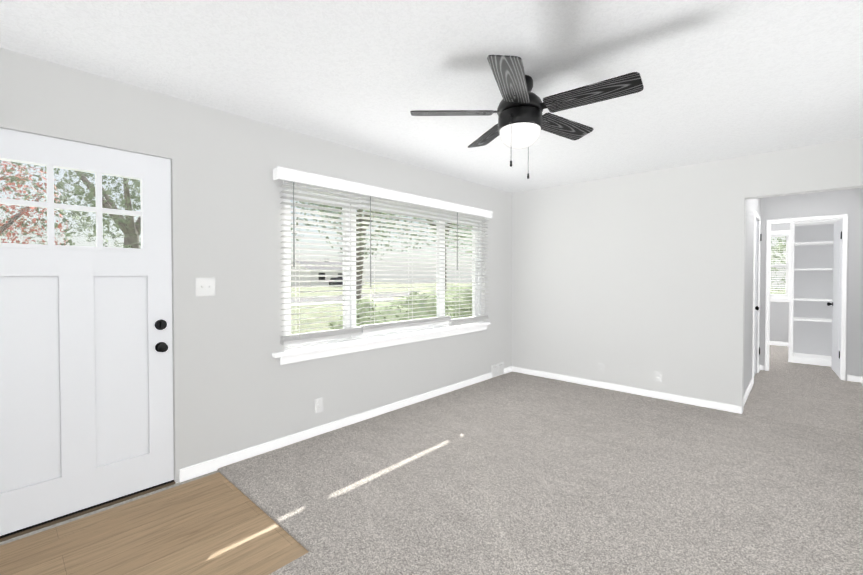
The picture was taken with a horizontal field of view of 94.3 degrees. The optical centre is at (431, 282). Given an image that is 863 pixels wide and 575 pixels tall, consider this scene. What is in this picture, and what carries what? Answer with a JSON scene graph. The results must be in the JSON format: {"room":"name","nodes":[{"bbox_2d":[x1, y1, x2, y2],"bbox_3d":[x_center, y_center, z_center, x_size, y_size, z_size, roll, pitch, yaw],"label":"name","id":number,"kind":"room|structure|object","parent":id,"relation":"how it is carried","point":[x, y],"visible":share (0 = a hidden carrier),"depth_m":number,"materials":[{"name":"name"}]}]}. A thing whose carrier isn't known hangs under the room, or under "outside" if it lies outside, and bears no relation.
{"room":"living room","nodes":[
{"label":"living room","id":0,"kind":"room"},
{"bbox_2d":[0,472,308,574],"bbox_3d":[-1.428,1.308,1.821,1.155,0.050,1.270,1,1,43],"label":"floor","id":1,"kind":"structure","parent":0,"point":[218,523],"depth_m":1.98,"materials":[{"name":"brown wood"}]},
{"bbox_2d":[0,48,511,477],"bbox_3d":[-0.666,0.039,3.654,0.150,2.430,5.267,1,1,43],"label":"wall","id":2,"kind":"structure","parent":0,"point":[240,387],"depth_m":2.83,"materials":[{"name":"grey paint"}]},
{"bbox_2d":[0,128,173,538],"bbox_3d":[-1.933,0.252,2.180,0.114,2.030,0.907,1,1,43],"label":"front door","id":3,"kind":"structure","parent":2,"relation":"in","point":[86,388],"depth_m":2.21,"materials":[{"name":"white paint"}]},
{"bbox_2d":[0,481,175,541],"bbox_3d":[-1.982,1.296,2.250,0.148,0.060,0.909,1,1,43],"label":"sill","id":4,"kind":"structure","parent":2,"relation":"attached to","point":[77,514],"depth_m":2.21,"materials":[{"name":"brown metal"}]},
{"bbox_2d":[0,123,178,482],"bbox_3d":[-1.982,0.246,2.233,0.150,2.060,0.941,1,1,43],"label":"door frame","id":5,"kind":"structure","parent":2,"relation":"attached to","point":[174,286],"depth_m":2.52,"materials":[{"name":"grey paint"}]},
{"bbox_2d":[196,278,214,295],"bbox_3d":[-1.487,0.031,2.639,0.019,0.116,0.116,1,1,43],"label":"light switch","id":6,"kind":"object","parent":2,"relation":"attached to","point":[205,286],"visible":1,"depth_m":2.64,"materials":[{"name":"white plastic"}]},
{"bbox_2d":[315,398,322,412],"bbox_3d":[-0.921,1.007,3.277,0.007,0.115,0.070,1,1,43],"label":"electrical outlet","id":7,"kind":"object","parent":2,"relation":"attached to","point":[318,404],"visible":1,"depth_m":3.27,"materials":[{"name":"white plastic"}]},
{"bbox_2d":[179,366,511,481],"bbox_3d":[-0.250,1.208,4.002,0.013,0.082,3.978,1,1,43],"label":"baseboard","id":8,"kind":"structure","parent":2,"relation":"attached to","point":[197,470],"depth_m":3.20,"materials":[{"name":"white paint"}]},
{"bbox_2d":[272,322,490,364],"bbox_3d":[-0.245,0.561,4.011,0.105,0.095,2.790,1,1,43],"label":"window sill","id":9,"kind":"structure","parent":2,"relation":"attached to","point":[311,353],"depth_m":3.63,"materials":[{"name":"white paint"}]},
{"bbox_2d":[273,166,492,349],"bbox_3d":[-0.262,-0.158,4.009,0.227,1.404,2.758,1,1,43],"label":"window blinds","id":10,"kind":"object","parent":2,"relation":"in","point":[350,205],"depth_m":3.61,"materials":[{"name":"white plastic"}]},
{"bbox_2d":[491,362,503,377],"bbox_3d":[0.862,1.138,5.202,0.015,0.152,0.270,1,1,43],"label":"air vent","id":11,"kind":"object","parent":2,"relation":"in","point":[497,369],"visible":1,"depth_m":5.19,"materials":[{"name":"white metal"}]},
{"bbox_2d":[0,373,755,545],"bbox_3d":[2.999,1.354,3.810,5.350,0.196,10.440,1,1,43],"label":"floor","id":12,"kind":"structure","parent":0,"point":[98,511],"depth_m":2.25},
{"bbox_2d":[0,0,862,192],"bbox_3d":[2.999,-1.238,3.769,5.350,0.120,10.440,1,1,43],"label":"ceiling","id":13,"kind":"structure","parent":0,"point":[724,79],"depth_m":2.14,"materials":[{"name":"paint"}]},
{"bbox_2d":[410,55,643,178],"bbox_3d":[0.538,-0.886,2.284,1.195,0.536,1.214,1,1,43],"label":"ceiling fan","id":14,"kind":"object","parent":13,"relation":"hanging from","point":[523,121],"visible":1,"depth_m":2.18,"materials":[{"name":"black wood"}]},
{"bbox_2d":[217,371,862,574],"bbox_3d":[0.658,1.291,2.450,3.455,0.064,5.027,1,1,43],"label":"floor carpet","id":15,"kind":"object","parent":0,"point":[513,473],"visible":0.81,"depth_m":2.43,"materials":[{"name":"grey carpet"}]},
{"bbox_2d":[512,137,862,409],"bbox_3d":[2.349,0.028,4.372,3.605,2.430,0.120,1,1,43],"label":"wall","id":16,"kind":"structure","parent":0,"point":[637,280],"depth_m":4.28,"materials":[{"name":"white paint"}]},
{"bbox_2d":[512,366,742,413],"bbox_3d":[2.400,1.203,4.335,3.429,0.082,0.133,1,1,43],"label":"baseboard","id":17,"kind":"structure","parent":16,"relation":"attached to","point":[691,401],"depth_m":4.38,"materials":[{"name":"white paint"}]},
{"bbox_2d":[655,371,661,382],"bbox_3d":[2.406,1.009,4.248,0.070,0.115,0.007,1,1,43],"label":"electrical outlet","id":18,"kind":"object","parent":16,"relation":"attached to","point":[658,377],"visible":1,"depth_m":4.24,"materials":[{"name":"white plastic"}]},
{"bbox_2d":[743,198,760,395],"bbox_3d":[3.752,0.022,4.773,0.120,2.430,2.373,1,1,43],"label":"wall","id":19,"kind":"structure","parent":0,"point":[752,205],"depth_m":4.48,"materials":[{"name":"grey paint"}]},
{"bbox_2d":[752,211,760,383],"bbox_3d":[4.134,0.188,5.092,0.014,2.088,0.786,1,1,43],"label":"door frame","id":20,"kind":"structure","parent":19,"relation":"attached to","point":[755,213],"depth_m":4.82,"materials":[{"name":"white paint"}]},
{"bbox_2d":[754,219,761,374],"bbox_3d":[4.143,0.201,5.107,0.099,2.032,0.737,1,1,43],"label":"closet door","id":21,"kind":"structure","parent":19,"relation":"in","point":[756,307],"depth_m":5.21,"materials":[{"name":"white paint"}]},
{"bbox_2d":[743,365,862,405],"bbox_3d":[4.124,1.202,4.380,0.985,0.082,2.273,1,1,43],"label":"baseboard","id":22,"kind":"structure","parent":19,"relation":"attached to","point":[849,378],"depth_m":4.86,"materials":[{"name":"white paint"}]},
{"bbox_2d":[769,222,789,342],"bbox_3d":[6.803,-0.018,7.279,3.500,2.430,0.150,1,1,43],"label":"wall","id":23,"kind":"structure","parent":0,"point":[779,321],"depth_m":7.47,"materials":[{"name":"grey paint"}]},
{"bbox_2d":[770,230,789,301],"bbox_3d":[6.350,-0.298,7.639,0.860,1.320,0.170,1,1,43],"label":"bedroom window","id":24,"kind":"structure","parent":23,"relation":"in","point":[786,264],"depth_m":7.44,"materials":[{"name":"white plastic"}]},
{"bbox_2d":[742,345,862,435],"bbox_3d":[5.190,1.248,5.186,3.800,0.064,5.143,1,1,43],"label":"floor","id":25,"kind":"structure","parent":0,"point":[783,389],"depth_m":4.31,"materials":[{"name":"carpet"}]},
{"bbox_2d":[788,219,839,366],"bbox_3d":[5.917,0.040,5.833,1.037,2.360,0.438,1,1,43],"label":"closet shelves","id":26,"kind":"object","parent":25,"relation":"on","point":[811,291],"visible":0.5,"depth_m":6.11,"materials":[{"name":"white paint"}]},
{"bbox_2d":[759,188,862,379],"bbox_3d":[5.103,0.017,5.072,4.000,2.430,0.100,1,1,43],"label":"wall","id":27,"kind":"structure","parent":0,"point":[849,202],"depth_m":4.97,"materials":[{"name":"grey paint"}]},
{"bbox_2d":[765,214,847,379],"bbox_3d":[4.895,0.193,5.258,0.769,2.072,0.114,1,1,43],"label":"door frame","id":28,"kind":"structure","parent":27,"relation":"attached to","point":[843,293],"depth_m":5.05,"materials":[{"name":"white paint"}]},
{"bbox_2d":[827,219,842,377],"bbox_3d":[5.398,0.198,5.336,0.163,2.030,0.697,1,1,43],"label":"bedroom door","id":29,"kind":"structure","parent":27,"relation":"in","point":[836,302],"depth_m":5.29,"materials":[{"name":"white paint"}]},
{"label":"outside","id":30,"kind":"structure","parent":0,"visible":0},
{"bbox_2d":[291,282,785,333],"bbox_3d":[-17.272,1.446,22.434,130.000,0.330,130.000,1,1,43],"label":"ground","id":31,"kind":"structure","parent":30,"point":[313,320],"depth_m":28.11,"materials":[{"name":"green plant"}]},
{"bbox_2d":[0,160,67,245],"bbox_3d":[-9.041,-0.567,7.918,2.947,4.310,2.685,1,1,43],"label":"tree","id":32,"kind":"object","parent":31,"relation":"on","point":[7,226],"depth_m":8.19,"materials":[{"name":"plant"}]},
{"bbox_2d":[0,160,140,248],"bbox_3d":[-9.833,-2.562,12.821,9.874,8.145,8.944,1,1,43],"label":"tree","id":33,"kind":"object","parent":31,"relation":"on","point":[126,225],"depth_m":11.42,"materials":[{"name":"green plant"}]},
{"bbox_2d":[291,261,364,285],"bbox_3d":[-19.227,-1.851,71.847,9.900,4.820,11.700,1,1,43],"label":"house","id":34,"kind":"structure","parent":31,"relation":"on","point":[314,273],"depth_m":67.09,"materials":[{"name":"grey"}]},
{"bbox_2d":[329,278,342,284],"bbox_3d":[-14.585,-0.021,62.128,1.820,1.400,4.450,0,1,-27],"label":"car","id":35,"kind":"object","parent":31,"relation":"on","point":[335,283],"depth_m":60.99,"materials":[{"name":"grey"}]},
{"bbox_2d":[290,201,471,316],"bbox_3d":[-2.718,-3.346,15.085,12.174,9.710,11.865,1,1,43],"label":"tree","id":36,"kind":"object","parent":31,"relation":"on","point":[361,258],"depth_m":15.19,"materials":[{"name":"green plant"}]},
{"bbox_2d":[310,204,471,291],"bbox_3d":[0.172,-2.481,13.659,7.798,8.000,8.660,1,1,43],"label":"tree","id":37,"kind":"object","parent":31,"relation":"on","point":[406,229],"depth_m":13.74,"materials":[{"name":"green plant"}]},
{"bbox_2d":[327,283,471,329],"bbox_3d":[-0.580,0.826,5.540,1.831,1.597,5.448,1,1,43],"label":"shrubs","id":38,"kind":"object","parent":31,"relation":"on","point":[399,316],"depth_m":5.28,"materials":[{"name":"green plant"}]},
{"bbox_2d":[436,221,472,255],"bbox_3d":[2.016,-2.816,18.605,10.042,8.472,9.491,1,1,43],"label":"tree","id":39,"kind":"object","parent":31,"relation":"on","point":[462,240],"depth_m":16.44,"materials":[{"name":"green plant"}]},
{"bbox_2d":[770,236,785,294],"bbox_3d":[9.058,-1.279,11.543,5.627,5.620,5.165,1,1,43],"label":"tree","id":40,"kind":"object","parent":31,"relation":"on","point":[780,245],"depth_m":10.32,"materials":[{"name":"green plant"}]},
{"bbox_3d":[4.604,-0.019,7.405,0.100,2.430,2.650,1,1,43],"label":"wall","id":41,"kind":"structure","parent":0,"visible":0},
{"bbox_2d":[769,341,788,345],"bbox_3d":[6.087,1.148,7.846,1.445,0.082,0.017,1,1,43],"label":"baseboard","id":42,"kind":"structure","parent":41,"relation":"attached to","point":[778,343],"depth_m":7.46,"materials":[{"name":"white paint"}]}
]}

